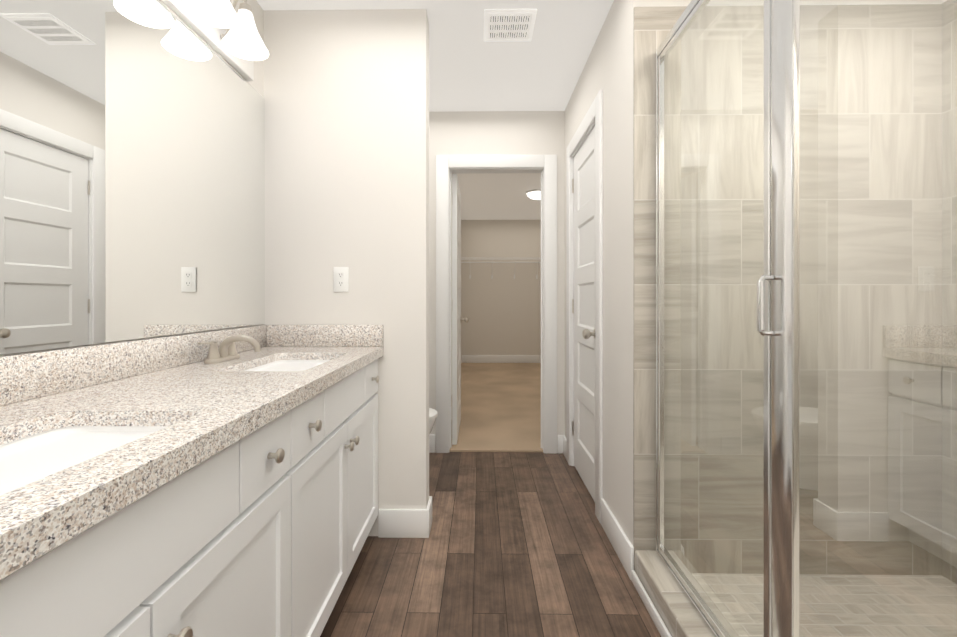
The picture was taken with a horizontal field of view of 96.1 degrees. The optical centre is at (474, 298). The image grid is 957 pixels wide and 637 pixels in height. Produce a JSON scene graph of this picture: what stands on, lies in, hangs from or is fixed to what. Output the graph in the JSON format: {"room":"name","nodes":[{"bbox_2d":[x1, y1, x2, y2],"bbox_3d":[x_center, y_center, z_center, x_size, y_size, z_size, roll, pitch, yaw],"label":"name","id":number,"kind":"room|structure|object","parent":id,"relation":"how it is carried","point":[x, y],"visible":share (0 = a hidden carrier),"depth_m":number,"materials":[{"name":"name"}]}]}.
{"room":"bathroom","nodes":[
{"label":"bathroom","id":0,"kind":"room"},
{"bbox_2d":[0,0,263,356],"bbox_3d":[-1.056,-0.119,0.936,0.120,2.440,4.535,0,0,1],"label":"wall","id":1,"kind":"structure","parent":0,"point":[257,83],"depth_m":1.90,"materials":[{"name":"white paint"}]},
{"bbox_2d":[0,0,264,354],"bbox_3d":[-0.990,-0.406,1.082,0.005,1.046,1.828,0,0,1],"label":"vanity mirror","id":2,"kind":"object","parent":1,"relation":"attached to","point":[132,169],"visible":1,"depth_m":1.20,"materials":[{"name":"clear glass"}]},
{"bbox_2d":[0,325,267,404],"bbox_3d":[-0.980,0.170,1.082,0.022,0.100,1.828,0,0,1],"label":"backsplash","id":3,"kind":"structure","parent":1,"relation":"attached to","point":[36,374],"depth_m":1.09,"materials":[{"name":"beige stone"}]},
{"bbox_2d":[162,0,268,80],"bbox_3d":[-0.891,-1.053,1.321,0.196,0.227,1.070,0,0,1],"label":"sconce","id":4,"kind":"object","parent":1,"relation":"attached to","point":[238,45],"visible":1,"depth_m":1.58,"materials":[{"name":"white glass"}]},
{"bbox_2d":[264,9,428,535],"bbox_3d":[-0.602,-0.120,2.050,0.757,2.440,0.115,0,0,1],"label":"wall","id":5,"kind":"structure","parent":0,"point":[346,94],"depth_m":1.99,"materials":[{"name":"white paint"}]},
{"bbox_2d":[268,325,382,344],"bbox_3d":[-0.690,0.170,1.981,0.535,0.100,0.022,0,0,1],"label":"backsplash","id":6,"kind":"structure","parent":5,"relation":"attached to","point":[277,334],"depth_m":1.97,"materials":[{"name":"beige stone"}]},
{"bbox_2d":[333,267,348,291],"bbox_3d":[-0.619,-0.090,1.989,0.070,0.115,0.008,0,0,1],"label":"outlet","id":7,"kind":"object","parent":5,"relation":"attached to","point":[340,279],"visible":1,"depth_m":1.99,"materials":[{"name":"white plastic"}]},
{"bbox_2d":[378,496,431,530],"bbox_3d":[-0.579,1.035,2.104,0.741,0.130,0.043,0,0,1],"label":"baseboard","id":8,"kind":"structure","parent":5,"relation":"attached to","point":[404,523],"depth_m":1.98,"materials":[{"name":"white wood"}]},
{"bbox_2d":[256,0,613,219],"bbox_3d":[0.429,-1.371,3.023,3.032,0.060,8.750,0,0,1],"label":"ceiling","id":9,"kind":"structure","parent":0,"point":[470,69],"depth_m":2.44,"materials":[{"name":"grey paint"}]},
{"bbox_2d":[484,9,536,41],"bbox_3d":[0.167,-1.335,2.107,0.244,0.009,0.244,0,0,1],"label":"ceiling vent","id":10,"kind":"object","parent":9,"relation":"in","point":[500,25],"visible":1,"depth_m":2.09,"materials":[{"name":"white metal"}]},
{"bbox_2d":[526,189,540,199],"bbox_3d":[0.793,-1.295,5.394,0.304,0.094,0.304,0,0,1],"label":"closet ceiling light","id":11,"kind":"object","parent":9,"relation":"attached to","point":[534,194],"visible":0.71,"depth_m":5.31,"materials":[{"name":"white glass"}]},
{"bbox_2d":[320,452,660,636],"bbox_3d":[0.400,1.131,0.866,3.032,0.060,4.432,0,0,1],"label":"floor","id":12,"kind":"structure","parent":0,"point":[516,544],"depth_m":1.76,"materials":[{"name":"brown wood"}]},
{"bbox_2d":[0,349,382,636],"bbox_3d":[-0.709,0.675,1.079,0.564,0.850,1.828,0,0,1],"label":"bathroom vanity","id":13,"kind":"object","parent":12,"relation":"on","point":[220,483],"depth_m":0.81,"materials":[{"name":"white wood"}]},
{"bbox_2d":[0,345,382,552],"bbox_3d":[-0.713,0.235,1.079,0.557,0.030,1.828,0,0,1],"label":"countertop","id":14,"kind":"structure","parent":13,"relation":"on","point":[213,401],"depth_m":0.85,"materials":[{"name":"beige stone"}]},
{"bbox_2d":[0,417,183,492],"bbox_3d":[-0.673,0.322,0.621,0.336,0.167,0.502,0,0,1],"label":"sink","id":15,"kind":"object","parent":14,"relation":"in","point":[25,454],"depth_m":0.78,"materials":[{"name":"white ceramic"}]},
{"bbox_2d":[196,333,263,364],"bbox_3d":[-0.848,0.174,1.537,0.163,0.092,0.244,0,0,1],"label":"faucet","id":16,"kind":"object","parent":14,"relation":"on","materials":[{"name":"silver metal"}]},
{"bbox_2d":[240,357,331,368],"bbox_3d":[-0.660,0.322,1.535,0.336,0.167,0.502,0,0,1],"label":"sink","id":17,"kind":"object","parent":14,"relation":"in","point":[273,362],"depth_m":1.72,"materials":[{"name":"white ceramic"}]},
{"bbox_2d":[429,408,437,433],"bbox_3d":[-0.595,0.707,2.596,0.741,0.784,0.464,0,0,1],"label":"toilet","id":18,"kind":"object","parent":12,"relation":"on","point":[433,414],"visible":0.06,"depth_m":2.55,"materials":[{"name":"white ceramic"}]},
{"bbox_2d":[635,550,739,636],"bbox_3d":[0.689,1.039,0.911,0.155,0.124,1.530,0,0,1],"label":"sill","id":19,"kind":"structure","parent":12,"relation":"on","point":[679,614],"depth_m":1.42,"materials":[{"name":"tile"}]},
{"bbox_2d":[654,0,956,636],"bbox_3d":[0.706,0.008,0.920,0.091,1.936,1.509,0,0,1],"label":"glass","id":20,"kind":"object","parent":19,"relation":"on","point":[778,308],"visible":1,"depth_m":0.94,"materials":[{"name":"clear glass"}]},
{"bbox_2d":[692,573,956,636],"bbox_3d":[1.278,1.085,0.908,1.032,0.032,1.519,0,0,1],"label":"mosaic shower floor","id":21,"kind":"structure","parent":12,"relation":"on","point":[751,622],"depth_m":1.51,"materials":[{"name":"beige tile"}]},
{"bbox_2d":[450,363,542,451],"bbox_3d":[0.645,1.122,5.238,2.000,0.072,4.318,0,0,1],"label":"floor","id":22,"kind":"structure","parent":0,"point":[500,407],"depth_m":4.26,"materials":[{"name":"beige carpet"}]},
{"bbox_2d":[429,111,564,452],"bbox_3d":[-0.105,-0.121,3.134,1.722,2.440,0.115,0,0,1],"label":"wall","id":23,"kind":"structure","parent":0,"point":[498,133],"depth_m":3.07,"materials":[{"name":"white paint"}]},
{"bbox_2d":[429,434,434,452],"bbox_3d":[-0.609,1.034,3.075,0.655,0.130,0.018,0,0,1],"label":"baseboard","id":24,"kind":"structure","parent":23,"relation":"attached to","point":[431,436],"depth_m":3.07,"materials":[{"name":"white wood"}]},
{"bbox_2d":[452,174,468,444],"bbox_3d":[-0.146,0.077,3.523,0.181,2.011,0.674,0,0,1],"label":"closet door","id":25,"kind":"structure","parent":23,"relation":"in","point":[457,319],"depth_m":3.19,"materials":[{"name":"white wood"}]},
{"bbox_2d":[436,155,556,453],"bbox_3d":[0.155,0.037,3.131,0.862,2.125,0.147,0,0,1],"label":"door frame","id":26,"kind":"structure","parent":23,"relation":"attached to","point":[448,166],"depth_m":3.06,"materials":[{"name":"white wood"}]},
{"bbox_2d":[461,220,540,354],"bbox_3d":[0.678,-0.123,7.346,1.770,2.440,0.100,0,0,1],"label":"wall","id":27,"kind":"structure","parent":0,"point":[501,310],"depth_m":7.28,"materials":[{"name":"white paint"}]},
{"bbox_2d":[461,257,540,278],"bbox_3d":[0.670,-0.510,7.141,1.783,0.333,0.308,0,0,1],"label":"wire closet shelf","id":28,"kind":"object","parent":27,"relation":"attached to","point":[497,258],"visible":0.67,"depth_m":7.01,"materials":[{"name":"white metal"}]},
{"bbox_2d":[462,355,540,362],"bbox_3d":[0.672,1.020,7.290,1.800,0.130,0.014,0,0,1],"label":"baseboard","id":29,"kind":"structure","parent":27,"relation":"attached to","point":[465,358],"depth_m":7.29,"materials":[{"name":"white wood"}]},
{"bbox_2d":[565,0,662,545],"bbox_3d":[0.689,-0.120,2.376,0.115,2.440,1.380,0,0,1],"label":"wall","id":30,"kind":"structure","parent":0,"point":[608,69],"depth_m":1.89,"materials":[{"name":"white paint"}]},
{"bbox_2d":[572,126,594,501],"bbox_3d":[0.626,0.080,2.514,0.108,2.015,0.629,0,0,1],"label":"closet door","id":31,"kind":"structure","parent":30,"relation":"in","point":[583,306],"depth_m":2.54,"materials":[{"name":"white wood"}]},
{"bbox_2d":[566,89,602,522],"bbox_3d":[0.683,0.037,2.511,0.132,2.125,0.820,0,0,1],"label":"door frame","id":32,"kind":"structure","parent":30,"relation":"attached to","point":[593,117],"depth_m":2.18,"materials":[{"name":"white wood"}]},
{"bbox_2d":[601,498,671,636],"bbox_3d":[0.607,1.036,1.122,0.014,0.130,1.950,0,0,1],"label":"baseboard","id":33,"kind":"structure","parent":30,"relation":"attached to","point":[621,544],"depth_m":1.72,"materials":[{"name":"white"}]},
{"bbox_2d":[663,0,941,6],"bbox_3d":[1.333,-0.120,1.734,1.190,2.440,0.115,0,0,1],"label":"wall","id":34,"kind":"structure","parent":0,"point":[668,3],"depth_m":1.68,"materials":[{"name":"white paint"}]},
{"bbox_2d":[633,4,941,574],"bbox_3d":[1.218,-0.020,1.673,1.193,2.240,0.010,0,0,1],"label":"tiled wall","id":35,"kind":"structure","parent":34,"relation":"attached to","point":[653,26],"depth_m":1.67,"materials":[{"name":"beige tile"}]},
{"bbox_3d":[1.851,-0.119,0.200,0.112,2.440,2.940,0,0,1],"label":"wall","id":36,"kind":"structure","parent":0,"visible":0},
{"bbox_2d":[942,0,956,583],"bbox_3d":[1.799,-0.019,0.895,0.010,2.240,1.530,0,0,1],"label":"shower wall tile","id":37,"kind":"structure","parent":36,"relation":"attached to","point":[945,410],"depth_m":1.63,"materials":[{"name":"beige tile"}]}
]}

